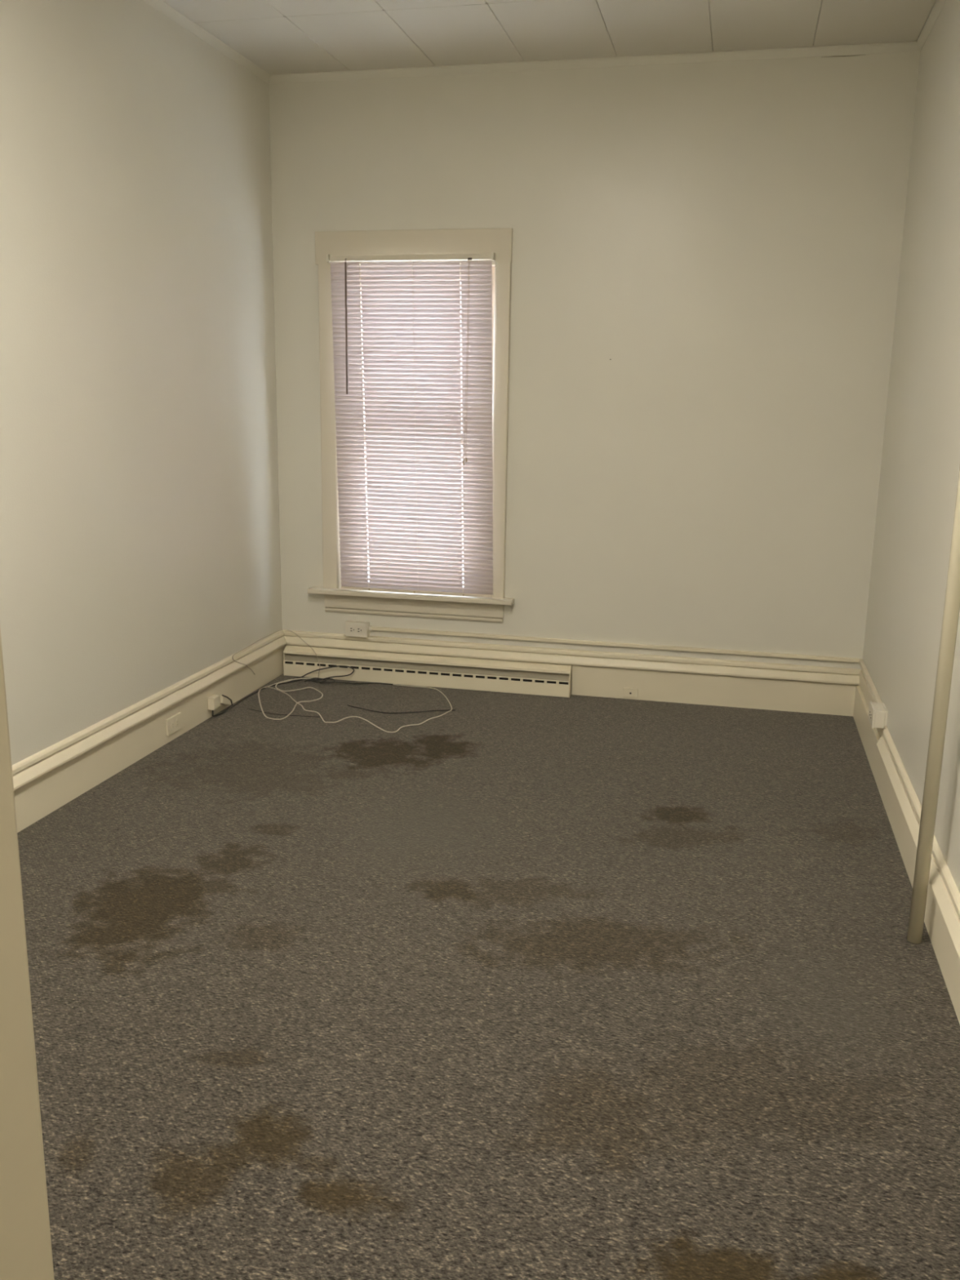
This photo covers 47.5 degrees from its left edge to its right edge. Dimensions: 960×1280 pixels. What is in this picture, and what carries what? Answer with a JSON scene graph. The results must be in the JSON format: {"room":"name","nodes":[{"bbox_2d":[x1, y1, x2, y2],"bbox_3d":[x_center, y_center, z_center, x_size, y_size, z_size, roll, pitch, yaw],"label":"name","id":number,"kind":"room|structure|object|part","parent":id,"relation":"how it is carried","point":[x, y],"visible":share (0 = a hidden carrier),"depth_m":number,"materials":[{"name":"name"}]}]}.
{"room":"empty room","nodes":[
{"label":"empty room","id":0,"kind":"room"},
{"bbox_2d":[0,0,282,765],"bbox_3d":[-1.604,-0.764,3.194,0.120,3.026,5.000,4,13,13],"label":"wall","id":1,"kind":"structure","parent":0,"point":[140,526],"depth_m":4.07,"materials":[{"name":"paint"}]},
{"bbox_2d":[12,630,286,832],"bbox_3d":[-1.551,0.551,3.461,0.037,0.224,4.700,4,13,13],"label":"baseboard","id":2,"kind":"structure","parent":1,"relation":"attached to","point":[52,777],"depth_m":4.24,"materials":[{"name":"paint"}]},
{"bbox_2d":[165,711,182,736],"bbox_3d":[-1.279,0.351,4.567,0.012,0.070,0.118,4,13,13],"label":"outlet plate","id":3,"kind":"object","parent":1,"relation":"attached to","point":[174,723],"visible":1,"depth_m":4.56,"materials":[{"name":"paint"}]},
{"bbox_2d":[170,721,174,728],"bbox_3d":[-1.280,0.356,4.547,0.003,0.034,0.029,4,13,13],"label":"receptacle","id":4,"kind":"object","parent":3,"relation":"attached to","point":[172,723],"depth_m":4.54,"materials":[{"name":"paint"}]},
{"bbox_2d":[175,719,179,726],"bbox_3d":[-1.272,0.348,4.584,0.003,0.034,0.029,4,13,13],"label":"receptacle","id":5,"kind":"object","parent":3,"relation":"attached to","point":[177,721],"depth_m":4.58,"materials":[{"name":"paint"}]},
{"bbox_2d":[142,0,271,84],"bbox_3d":[-1.516,-2.121,2.862,0.020,0.033,4.700,4,13,13],"label":"trim","id":6,"kind":"structure","parent":1,"relation":"attached to","point":[159,5],"depth_m":4.49,"materials":[{"name":"paint"}]},
{"bbox_2d":[17,674,959,1279],"bbox_3d":[-0.191,0.797,3.114,2.869,0.060,4.840,4,13,13],"label":"floor","id":7,"kind":"structure","parent":0,"point":[499,985],"depth_m":2.65,"materials":[{"name":"carpet"}]},
{"bbox_2d":[207,679,302,716],"bbox_3d":[-1.084,0.228,5.216,0.089,0.098,0.759,6,14,21],"label":"power adapter","id":8,"kind":"object","parent":7,"relation":"on","point":[215,701],"visible":1,"depth_m":4.95,"materials":[{"name":"plastic"}]},
{"bbox_2d":[232,629,319,677],"bbox_3d":[-0.981,0.122,5.367,0.240,0.230,0.603,4,13,13],"label":"wire","id":9,"kind":"object","parent":7,"relation":"on","point":[282,629],"visible":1,"depth_m":5.50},
{"bbox_2d":[248,708,319,717],"bbox_3d":[-0.898,0.336,4.960,0.362,0.004,0.035,5,13,17],"label":"cable","id":10,"kind":"object","parent":7,"relation":"on","point":[248,708],"visible":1,"depth_m":4.94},
{"bbox_2d":[257,677,323,719],"bbox_3d":[-0.931,0.271,5.230,0.346,0.009,0.729,4,13,13],"label":"coaxial cable","id":11,"kind":"object","parent":7,"relation":"on","point":[285,681],"visible":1,"depth_m":5.31,"materials":[{"name":"beige plastic"}]},
{"bbox_2d":[293,665,354,680],"bbox_3d":[-0.814,0.165,5.540,0.358,0.085,0.069,1,13,-2],"label":"cable","id":12,"kind":"object","parent":7,"relation":"on","point":[337,665],"visible":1,"depth_m":5.54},
{"bbox_2d":[304,677,392,684],"bbox_3d":[-0.664,0.215,5.487,0.453,0.014,0.084,4,13,13],"label":"cable","id":13,"kind":"object","parent":7,"relation":"on","point":[313,678],"visible":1,"depth_m":5.48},
{"bbox_2d":[268,684,452,733],"bbox_3d":[-0.494,0.289,5.189,0.713,0.006,0.959,-7,15,-31],"label":"coaxial cable","id":14,"kind":"object","parent":7,"relation":"on","point":[393,684],"visible":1,"depth_m":4.96,"materials":[{"name":"beige plastic"}]},
{"bbox_2d":[347,704,455,713],"bbox_3d":[-0.373,0.326,5.040,0.511,0.005,0.100,2,13,6],"label":"cable","id":15,"kind":"object","parent":7,"relation":"on","point":[348,704],"visible":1,"depth_m":5.03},
{"bbox_2d":[283,644,572,697],"bbox_3d":[-0.282,0.153,5.486,1.488,0.151,0.063,4,13,13],"label":"baseboard heater","id":16,"kind":"object","parent":7,"relation":"on","point":[371,666],"visible":1,"depth_m":5.46,"materials":[{"name":"metal"}]},
{"bbox_3d":[-0.289,0.192,5.465,1.488,0.081,0.004,4,13,13],"label":"panel","id":17,"kind":"part","parent":16,"relation":"part of","materials":[{"name":"metal"}]},
{"bbox_2d":[283,644,571,674],"bbox_3d":[-0.281,0.095,5.474,1.488,0.032,0.060,4,13,13],"label":"hood","id":18,"kind":"object","parent":16,"relation":"attached to","point":[487,665],"depth_m":5.46,"materials":[{"name":"metal"}]},
{"bbox_2d":[906,466,959,943],"bbox_3d":[1.207,-0.578,2.659,0.072,2.865,0.072,4,13,13],"label":"vertical pipe","id":19,"kind":"object","parent":7,"relation":"on","point":[952,601],"visible":1,"depth_m":2.83,"materials":[{"name":"paint"}]},
{"bbox_2d":[161,0,937,75],"bbox_3d":[-0.128,-2.091,2.534,2.869,0.100,4.700,4,13,13],"label":"ceiling","id":20,"kind":"structure","parent":0,"point":[279,37],"depth_m":4.35,"materials":[{"name":"paint"}]},
{"bbox_2d":[268,40,920,669],"bbox_3d":[0.405,-1.175,5.165,2.869,3.026,0.160,4,13,13],"label":"wall","id":21,"kind":"structure","parent":0,"point":[726,235],"depth_m":4.96,"materials":[{"name":"paint"}]},
{"bbox_2d":[345,620,369,637],"bbox_3d":[-0.624,-0.056,5.550,0.119,0.075,0.049,4,13,13],"label":"outlet","id":22,"kind":"object","parent":21,"relation":"attached to","point":[353,628],"visible":1,"depth_m":5.53,"materials":[{"name":"beige plastic"}]},
{"bbox_2d":[349,626,355,632],"bbox_3d":[-0.648,-0.052,5.533,0.028,0.033,0.002,4,13,13],"label":"receptacle","id":23,"kind":"object","parent":22,"relation":"attached to","point":[352,628],"depth_m":5.53,"materials":[{"name":"beige plastic"}]},
{"bbox_2d":[356,626,362,633],"bbox_3d":[-0.610,-0.050,5.525,0.028,0.033,0.002,4,13,13],"label":"receptacle","id":24,"kind":"object","parent":22,"relation":"attached to","point":[359,629],"depth_m":5.52,"materials":[{"name":"beige plastic"}]},
{"bbox_2d":[306,227,514,622],"bbox_3d":[-0.308,-1.037,5.391,1.056,1.839,0.354,4,13,13],"label":"window","id":25,"kind":"structure","parent":21,"relation":"in","point":[499,241],"depth_m":5.25,"materials":[{"name":"paint"}]},
{"bbox_3d":[-0.737,-1.028,5.374,0.092,1.565,0.027,4,13,13],"label":"casing","id":26,"kind":"part","parent":25,"relation":"part of","materials":[{"name":"paint"}]},
{"bbox_3d":[-0.352,-0.220,5.436,1.056,0.025,0.074,4,13,13],"label":"sill","id":27,"kind":"part","parent":25,"relation":"part of","materials":[{"name":"paint"}]},
{"bbox_2d":[326,252,495,597],"bbox_3d":[-0.329,-1.014,5.241,0.832,1.598,0.058,4,13,13],"label":"window blind","id":28,"kind":"object","parent":25,"relation":"attached to","point":[411,313],"visible":1,"depth_m":5.23,"materials":[{"name":"plastic"}]},
{"bbox_3d":[-0.559,-1.020,5.294,0.035,1.557,0.027,4,13,13],"label":"ladder cord","id":29,"kind":"part","parent":28,"relation":"part of","materials":[{"name":"white fabric"}]},
{"bbox_3d":[-0.307,-1.003,5.237,0.035,1.557,0.027,4,13,13],"label":"ladder cord","id":30,"kind":"part","parent":28,"relation":"part of","materials":[{"name":"white fabric"}]},
{"bbox_3d":[-0.318,-0.239,5.408,0.783,0.013,0.024,4,13,13],"label":"rail","id":31,"kind":"part","parent":28,"relation":"part of","materials":[{"name":"white plastic"}]},
{"bbox_3d":[-0.086,-0.988,5.187,0.035,1.557,0.027,4,13,13],"label":"ladder cord","id":32,"kind":"part","parent":28,"relation":"part of","materials":[{"name":"white fabric"}]},
{"bbox_3d":[-0.062,-1.295,5.096,0.016,0.918,0.005,4,13,13],"label":"lift cord","id":33,"kind":"part","parent":28,"relation":"part of","materials":[{"name":"white fabric"}]},
{"bbox_3d":[-0.318,-1.837,5.098,0.956,0.150,0.020,4,13,13],"label":"head casing","id":34,"kind":"part","parent":25,"relation":"part of","materials":[{"name":"paint"}]},
{"bbox_3d":[-0.288,-1.377,5.300,0.766,0.818,0.035,4,13,13],"label":"sash","id":35,"kind":"part","parent":25,"relation":"part of","materials":[{"name":"paint"}]},
{"bbox_3d":[0.094,-0.972,5.186,0.076,1.565,0.027,4,13,13],"label":"casing","id":36,"kind":"part","parent":25,"relation":"part of","materials":[{"name":"paint"}]},
{"bbox_2d":[283,630,860,716],"bbox_3d":[0.361,0.153,5.366,2.868,0.224,0.037,4,13,13],"label":"baseboard","id":37,"kind":"structure","parent":21,"relation":"attached to","point":[821,690],"depth_m":5.24,"materials":[{"name":"paint"}]},
{"bbox_2d":[622,687,638,697],"bbox_3d":[0.731,0.256,5.293,0.071,0.045,0.008,4,13,13],"label":"phone jack","id":38,"kind":"object","parent":37,"relation":"attached to","point":[628,692],"visible":1,"depth_m":5.29,"materials":[{"name":"paint"}]},
{"bbox_2d":[269,40,919,84],"bbox_3d":[0.407,-2.517,4.773,2.869,0.040,0.020,4,13,13],"label":"trim","id":39,"kind":"structure","parent":21,"relation":"attached to","point":[838,51],"depth_m":4.74,"materials":[{"name":"paint"}]},
{"bbox_2d":[368,625,862,662],"bbox_3d":[0.599,0.018,5.287,2.387,0.024,0.021,4,13,13],"label":"wire raceway","id":40,"kind":"object","parent":21,"relation":"attached to","point":[371,627],"visible":0.9,"depth_m":5.26,"materials":[{"name":"paint"}]},
{"bbox_2d":[862,0,959,893],"bbox_3d":[1.305,-0.569,2.536,0.120,3.026,5.000,4,13,13],"label":"wall","id":41,"kind":"structure","parent":0,"point":[920,465],"depth_m":3.80,"materials":[{"name":"paint"}]},
{"bbox_2d":[858,659,882,702],"bbox_3d":[1.661,0.179,4.647,0.018,0.018,0.780,4,13,13],"label":"wire raceway","id":42,"kind":"object","parent":41,"relation":"attached to","point":[868,679],"visible":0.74,"depth_m":4.61,"materials":[{"name":"paint"}]},
{"bbox_2d":[867,701,888,728],"bbox_3d":[1.538,0.290,4.222,0.055,0.072,0.132,4,13,13],"label":"outlet","id":43,"kind":"object","parent":41,"relation":"attached to","point":[877,712],"visible":1,"depth_m":4.17,"materials":[{"name":"beige plastic"}]},
{"bbox_3d":[1.517,0.289,4.226,0.008,0.072,0.132,4,13,13],"label":"plate","id":44,"kind":"part","parent":43,"relation":"part of","materials":[{"name":"beige plastic"}]},
{"bbox_2d":[853,669,959,1024],"bbox_3d":[1.205,0.736,2.838,0.037,0.225,4.700,4,13,13],"label":"baseboard","id":45,"kind":"structure","parent":41,"relation":"attached to","point":[902,805],"depth_m":3.37,"materials":[{"name":"paint"}]},
{"bbox_3d":[1.098,0.761,2.372,0.037,0.070,3.755,4,13,13],"label":"cap moulding","id":46,"kind":"part","parent":45,"relation":"part of","materials":[{"name":"paint"}]},
{"bbox_2d":[916,0,946,51],"bbox_3d":[1.257,-1.934,2.235,0.020,0.033,4.700,4,13,13],"label":"trim","id":47,"kind":"structure","parent":41,"relation":"attached to","point":[940,4],"depth_m":4.17,"materials":[{"name":"paint"}]},
{"bbox_3d":[-0.705,-0.185,0.549,2.869,2.966,0.140,4,13,13],"label":"wall","id":48,"kind":"structure","parent":0,"visible":0},
{"bbox_2d":[0,627,53,1279],"bbox_3d":[0.140,0.270,0.450,1.023,2.150,0.156,4,13,13],"label":"door","id":49,"kind":"structure","parent":48,"relation":"in","point":[25,1242],"depth_m":0.59,"materials":[{"name":"paint"}]},
{"label":"outside","id":50,"kind":"structure","parent":0,"visible":0},
{"bbox_2d":[364,282,463,561],"bbox_3d":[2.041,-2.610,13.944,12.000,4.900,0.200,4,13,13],"label":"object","id":51,"kind":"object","parent":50,"point":[460,282],"depth_m":14.55,"materials":[{"name":"white fabric"}]}
]}

